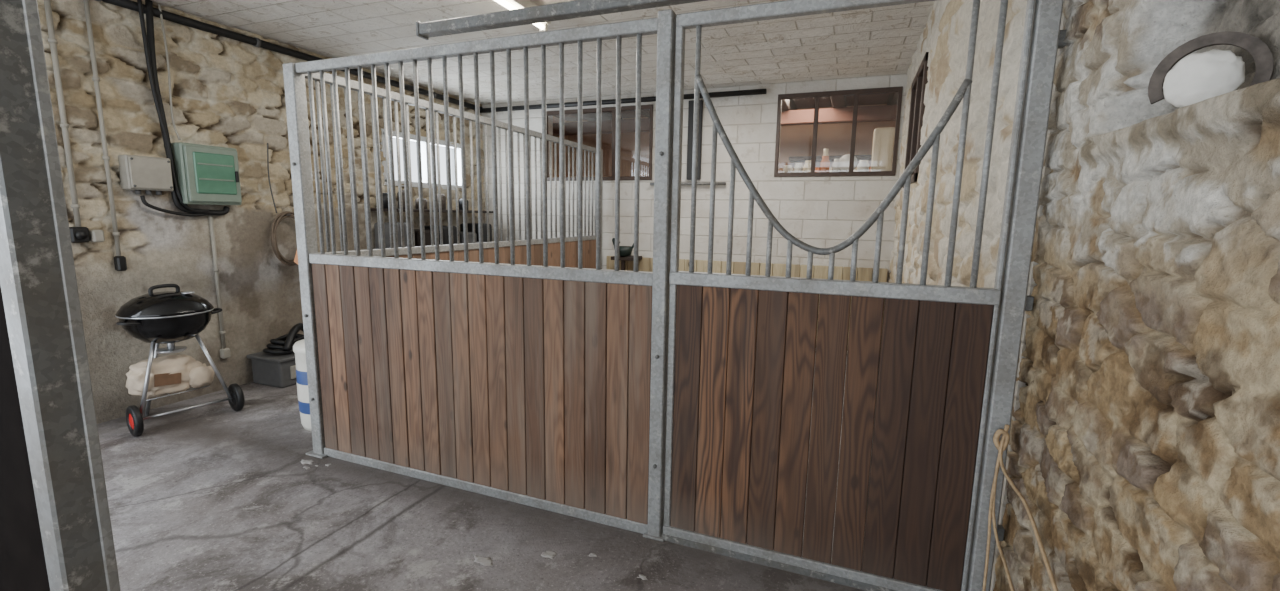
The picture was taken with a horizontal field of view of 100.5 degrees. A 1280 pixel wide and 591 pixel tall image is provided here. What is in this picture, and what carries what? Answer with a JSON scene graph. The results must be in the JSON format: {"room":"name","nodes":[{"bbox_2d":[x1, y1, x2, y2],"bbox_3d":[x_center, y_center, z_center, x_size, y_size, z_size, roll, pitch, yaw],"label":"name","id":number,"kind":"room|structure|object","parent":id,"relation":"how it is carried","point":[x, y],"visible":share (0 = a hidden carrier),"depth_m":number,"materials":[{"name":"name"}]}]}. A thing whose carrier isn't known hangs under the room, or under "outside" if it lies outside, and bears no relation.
{"room":"farm building","nodes":[
{"label":"farm building","id":0,"kind":"room"},
{"bbox_2d":[37,0,484,423],"bbox_3d":[-3.084,-0.764,4.859,0.076,2.870,5.220,4,9,21],"label":"wall","id":1,"kind":"structure","parent":0,"point":[227,92],"depth_m":4.03,"materials":[{"name":"stone"}]},
{"bbox_2d":[69,227,104,242],"bbox_3d":[-3.590,-0.394,3.453,0.075,0.100,0.160,4,9,21],"label":"wall socket","id":2,"kind":"object","parent":1,"relation":"attached to","point":[78,234],"visible":0.91,"depth_m":3.43,"materials":[{"name":"black plastic"}]},
{"bbox_2d":[114,256,126,270],"bbox_3d":[-3.544,-0.218,3.633,0.055,0.100,0.050,4,9,21],"label":"light switch","id":3,"kind":"object","parent":1,"relation":"attached to","point":[120,263],"visible":1,"depth_m":3.62,"materials":[{"name":"black plastic"}]},
{"bbox_2d":[44,0,225,348],"bbox_3d":[-3.469,-0.760,3.745,0.039,2.540,0.814,4,9,21],"label":"conduit","id":4,"kind":"object","parent":1,"relation":"attached to","point":[52,40],"visible":0.98,"depth_m":3.42,"materials":[{"name":"grey plastic"}]},
{"bbox_2d":[118,155,173,194],"bbox_3d":[-3.440,-0.837,3.720,0.120,0.260,0.260,4,9,21],"label":"junction box","id":5,"kind":"object","parent":1,"relation":"attached to","point":[137,173],"visible":1,"depth_m":3.67,"materials":[{"name":"grey plastic"}]},
{"bbox_2d":[137,0,229,216],"bbox_3d":[-3.348,-1.317,3.868,0.067,1.473,0.569,4,9,21],"label":"cable","id":6,"kind":"object","parent":1,"relation":"attached to","point":[148,39],"visible":0.98,"depth_m":3.76,"materials":[{"name":"black plastic"}]},
{"bbox_2d":[171,142,241,204],"bbox_3d":[-3.277,-0.914,4.052,0.175,0.440,0.390,4,9,21],"label":"box","id":7,"kind":"object","parent":1,"relation":"attached to","point":[205,174],"visible":0.97,"depth_m":3.98,"materials":[{"name":"green plastic"}]},
{"bbox_2d":[219,348,230,358],"bbox_3d":[-3.343,0.465,4.292,0.050,0.080,0.060,4,9,21],"label":"wall socket","id":8,"kind":"object","parent":1,"relation":"attached to","point":[224,353],"visible":1,"depth_m":4.27,"materials":[{"name":"grey plastic"}]},
{"bbox_2d":[267,143,295,265],"bbox_3d":[-3.082,-0.776,4.629,0.104,1.039,0.330,4,9,21],"label":"coil","id":9,"kind":"object","parent":1,"relation":"attached to","point":[286,214],"visible":0.66,"depth_m":4.54,"materials":[{"name":"rubber"}]},
{"bbox_2d":[380,129,461,190],"bbox_3d":[-2.546,-1.554,6.248,0.150,0.580,1.280,4,9,21],"label":"window","id":10,"kind":"structure","parent":1,"relation":"in","point":[412,137],"depth_m":6.22,"materials":[{"name":"white glass"}]},
{"bbox_2d":[370,190,492,212],"bbox_3d":[-2.349,-1.083,6.194,0.300,0.230,1.700,4,9,21],"label":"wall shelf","id":11,"kind":"object","parent":1,"relation":"attached to","point":[385,195],"visible":0.44,"depth_m":5.92,"materials":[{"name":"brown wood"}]},
{"bbox_2d":[96,0,766,112],"bbox_3d":[-1.309,-1.983,4.018,3.725,0.084,5.087,4,9,21],"label":"ceiling pipe","id":12,"kind":"object","parent":1,"relation":"attached to","point":[128,4],"depth_m":4.78,"materials":[{"name":"black metal"}]},
{"bbox_2d":[305,72,602,268],"bbox_3d":[-1.189,-0.408,4.848,0.060,2.230,3.810,4,9,21],"label":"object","id":13,"kind":"structure","parent":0,"point":[589,242],"depth_m":4.31,"materials":[{"name":"grey metal"}]},
{"bbox_2d":[97,352,879,590],"bbox_3d":[-1.196,1.103,2.696,5.740,0.120,8.720,4,9,21],"label":"floor","id":14,"kind":"structure","parent":0,"point":[216,496],"depth_m":2.46,"materials":[{"name":"concrete"}]},
{"bbox_2d":[0,0,120,590],"bbox_3d":[-1.593,-0.047,1.149,1.204,2.600,0.075,4,9,21],"label":"post","id":15,"kind":"object","parent":14,"relation":"on","point":[56,534],"depth_m":0.95,"materials":[{"name":"metal"}]},
{"bbox_2d":[115,284,244,436],"bbox_3d":[-3.186,0.389,3.655,0.542,0.950,0.597,7,10,34],"label":"barbecue grill","id":16,"kind":"object","parent":14,"relation":"on","point":[169,318],"visible":0.96,"depth_m":3.46,"materials":[{"name":"black metal"}]},
{"bbox_2d":[126,354,213,399],"bbox_3d":[-3.215,0.545,3.647,0.248,0.260,0.455,4,9,21],"label":"sack","id":17,"kind":"object","parent":16,"relation":"in","point":[169,374],"visible":0.95,"depth_m":3.58,"materials":[{"name":"paper"}]},
{"bbox_2d":[246,348,296,387],"bbox_3d":[-3.012,0.601,4.603,0.400,0.250,0.480,4,9,21],"label":"storage tote","id":18,"kind":"object","parent":14,"relation":"on","point":[275,370],"visible":0.44,"depth_m":4.40,"materials":[{"name":"grey plastic"}]},
{"bbox_2d":[263,323,303,354],"bbox_3d":[-3.002,0.358,4.572,0.305,0.226,0.430,4,9,21],"label":"hose","id":19,"kind":"object","parent":18,"relation":"on","point":[285,343],"visible":0.72,"depth_m":4.45,"materials":[{"name":"plastic"}]},
{"bbox_2d":[293,339,311,430],"bbox_3d":[-2.151,0.591,3.631,0.326,0.585,0.326,4,9,21],"label":"drum","id":20,"kind":"object","parent":14,"relation":"on","point":[299,346],"visible":0.26,"depth_m":3.49,"materials":[{"name":"white plastic"}]},
{"bbox_2d":[301,459,647,579],"bbox_3d":[-1.021,1.066,2.552,2.256,0.005,0.285,5,9,26],"label":"lime splashes","id":21,"kind":"object","parent":14,"relation":"on","point":[485,561],"visible":1,"depth_m":2.27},
{"bbox_2d":[283,9,675,541],"bbox_3d":[-0.912,-0.088,2.674,2.260,2.250,0.120,4,9,21],"label":"stall front partition","id":22,"kind":"object","parent":14,"relation":"on","point":[544,387],"visible":0.98,"depth_m":2.62,"materials":[{"name":"brown wood"}]},
{"bbox_2d":[294,251,297,263],"bbox_3d":[-2.050,-0.206,3.446,0.517,0.218,0.022,4,9,21],"label":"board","id":23,"kind":"object","parent":22,"relation":"attached to","point":[296,255],"visible":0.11,"depth_m":3.51,"materials":[{"name":"brown wood"}]},
{"bbox_2d":[611,238,641,269],"bbox_3d":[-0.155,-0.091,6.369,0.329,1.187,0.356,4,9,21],"label":"bowl","id":24,"kind":"object","parent":14,"relation":"on","point":[625,252],"visible":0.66,"depth_m":6.19,"materials":[{"name":"plastic"}]},
{"bbox_3d":[-2.209,0.021,6.296,0.560,0.920,1.800,4,9,21],"label":"workbench","id":25,"kind":"object","parent":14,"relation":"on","visible":0},
{"bbox_2d":[374,222,491,248],"bbox_3d":[-2.307,-0.634,6.138,0.320,0.420,1.550,4,9,21],"label":"stacked crates","id":26,"kind":"object","parent":25,"relation":"on","point":[417,236],"visible":0.26,"depth_m":5.96,"materials":[{"name":"black plastic"}]},
{"bbox_2d":[151,0,933,103],"bbox_3d":[-1.148,-1.854,2.254,5.740,0.120,8.720,4,9,21],"label":"ceiling","id":27,"kind":"structure","parent":0,"point":[878,41],"depth_m":4.39,"materials":[{"name":"white paint"}]},
{"bbox_2d":[494,0,537,9],"bbox_3d":[-0.840,-1.894,3.463,0.100,0.140,0.484,4,9,21],"label":"lamp","id":28,"kind":"object","parent":27,"relation":"attached to","point":[512,4],"depth_m":3.47,"materials":[{"name":"white plastic"}]},
{"bbox_2d":[533,21,550,31],"bbox_3d":[-0.731,-1.901,3.745,0.100,0.109,0.224,4,9,21],"label":"lamp","id":29,"kind":"object","parent":27,"relation":"attached to","point":[543,26],"depth_m":3.81,"materials":[{"name":"white plastic"}]},
{"bbox_2d":[416,0,707,39],"bbox_3d":[0.102,-1.447,2.077,2.470,0.593,0.070,4,9,21],"label":"rail","id":30,"kind":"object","parent":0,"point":[576,8],"depth_m":2.31,"materials":[{"name":"grey metal"}]},
{"bbox_2d":[480,74,907,281],"bbox_3d":[0.381,-0.937,6.391,5.540,2.870,0.180,4,9,21],"label":"wall","id":31,"kind":"structure","parent":0,"point":[825,211],"depth_m":5.93,"materials":[{"name":"white brick"}]},
{"bbox_2d":[546,104,652,180],"bbox_3d":[-0.531,-1.849,6.541,1.470,0.860,0.064,4,9,21],"label":"window","id":32,"kind":"structure","parent":31,"relation":"in","point":[643,107],"depth_m":6.42,"materials":[{"name":"brown wood"}]},
{"bbox_2d":[650,182,725,185],"bbox_3d":[0.546,-1.286,6.141,0.900,0.036,0.068,4,9,21],"label":"rail","id":33,"kind":"object","parent":31,"relation":"attached to","point":[682,183],"visible":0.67,"depth_m":6.05,"materials":[{"name":"grey metal"}]},
{"bbox_2d":[686,100,702,179],"bbox_3d":[0.622,-1.762,6.052,0.160,0.870,0.050,4,9,21],"label":"wall trunking","id":34,"kind":"structure","parent":31,"relation":"attached to","point":[691,102],"depth_m":6.03,"materials":[{"name":"black plastic"}]},
{"bbox_2d":[606,256,887,350],"bbox_3d":[1.063,0.060,6.123,3.180,0.900,0.040,4,9,21],"label":"back kickboards","id":35,"kind":"object","parent":31,"relation":"attached to","point":[645,264],"visible":0.23,"depth_m":5.92,"materials":[{"name":"brown wood"}]},
{"bbox_2d":[774,86,902,176],"bbox_3d":[2.033,-1.679,5.548,1.200,0.860,0.064,4,9,21],"label":"window","id":36,"kind":"structure","parent":31,"relation":"in","point":[899,90],"depth_m":5.51,"materials":[{"name":"brown wood"}]},
{"bbox_2d":[888,0,1279,590],"bbox_3d":[1.671,-0.348,2.600,0.573,2.870,6.420,4,9,21],"label":"wall","id":37,"kind":"structure","parent":0,"point":[1144,442],"depth_m":1.22,"materials":[{"name":"stone"}]},
{"bbox_2d":[662,0,1034,590],"bbox_3d":[0.682,0.039,2.058,1.188,2.233,0.064,4,9,21],"label":"door","id":38,"kind":"structure","parent":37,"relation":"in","point":[742,360],"depth_m":2.07,"materials":[{"name":"brown wood"}]},
{"bbox_2d":[903,52,928,187],"bbox_3d":[2.181,-1.283,4.071,0.170,0.860,0.910,4,9,21],"label":"window","id":39,"kind":"structure","parent":37,"relation":"in","point":[917,107],"depth_m":4.05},
{"bbox_2d":[966,0,1066,590],"bbox_3d":[1.289,-0.098,1.800,0.095,2.600,0.080,4,9,21],"label":"post","id":40,"kind":"object","parent":37,"relation":"attached to","point":[1047,37],"depth_m":1.77,"materials":[{"name":"grey metal"}]},
{"bbox_2d":[982,424,1057,590],"bbox_3d":[1.127,0.864,1.540,0.048,0.753,0.753,4,9,18],"label":"twine","id":41,"kind":"object","parent":40,"relation":"hanging from","point":[1002,445],"visible":1,"depth_m":1.83,"materials":[{"name":"beige fabric"}]},
{"bbox_2d":[1163,49,1244,107],"bbox_3d":[1.127,-0.431,1.068,0.056,0.115,0.115,-6,11,-41],"label":"wall lamp","id":42,"kind":"object","parent":37,"relation":"on","point":[1197,77],"visible":0.8,"depth_m":1.05,"materials":[{"name":"white glass"}]},
{"bbox_2d":[1148,31,1273,103],"bbox_3d":[1.146,-0.462,1.072,0.012,0.124,0.174,-5,11,-37],"label":"hood","id":43,"kind":"object","parent":37,"relation":"attached to","point":[1262,55],"visible":0.91,"depth_m":1.06,"materials":[{"name":"metal"}]},
{"label":"outside","id":44,"kind":"structure","parent":0,"visible":0},
{"bbox_2d":[553,93,897,176],"bbox_3d":[0.913,-1.284,7.650,5.900,3.200,2.580,4,9,21],"label":"room beyond","id":45,"kind":"object","parent":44,"point":[876,115],"visible":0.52,"depth_m":7.94,"materials":[{"name":"brown wood"}]},
{"bbox_2d":[783,127,894,172],"bbox_3d":[2.210,-1.573,5.944,1.700,0.520,0.400,4,9,21],"label":"window pane","id":46,"kind":"object","parent":45,"relation":"attached to","point":[883,138],"depth_m":5.74,"materials":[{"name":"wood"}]}
]}

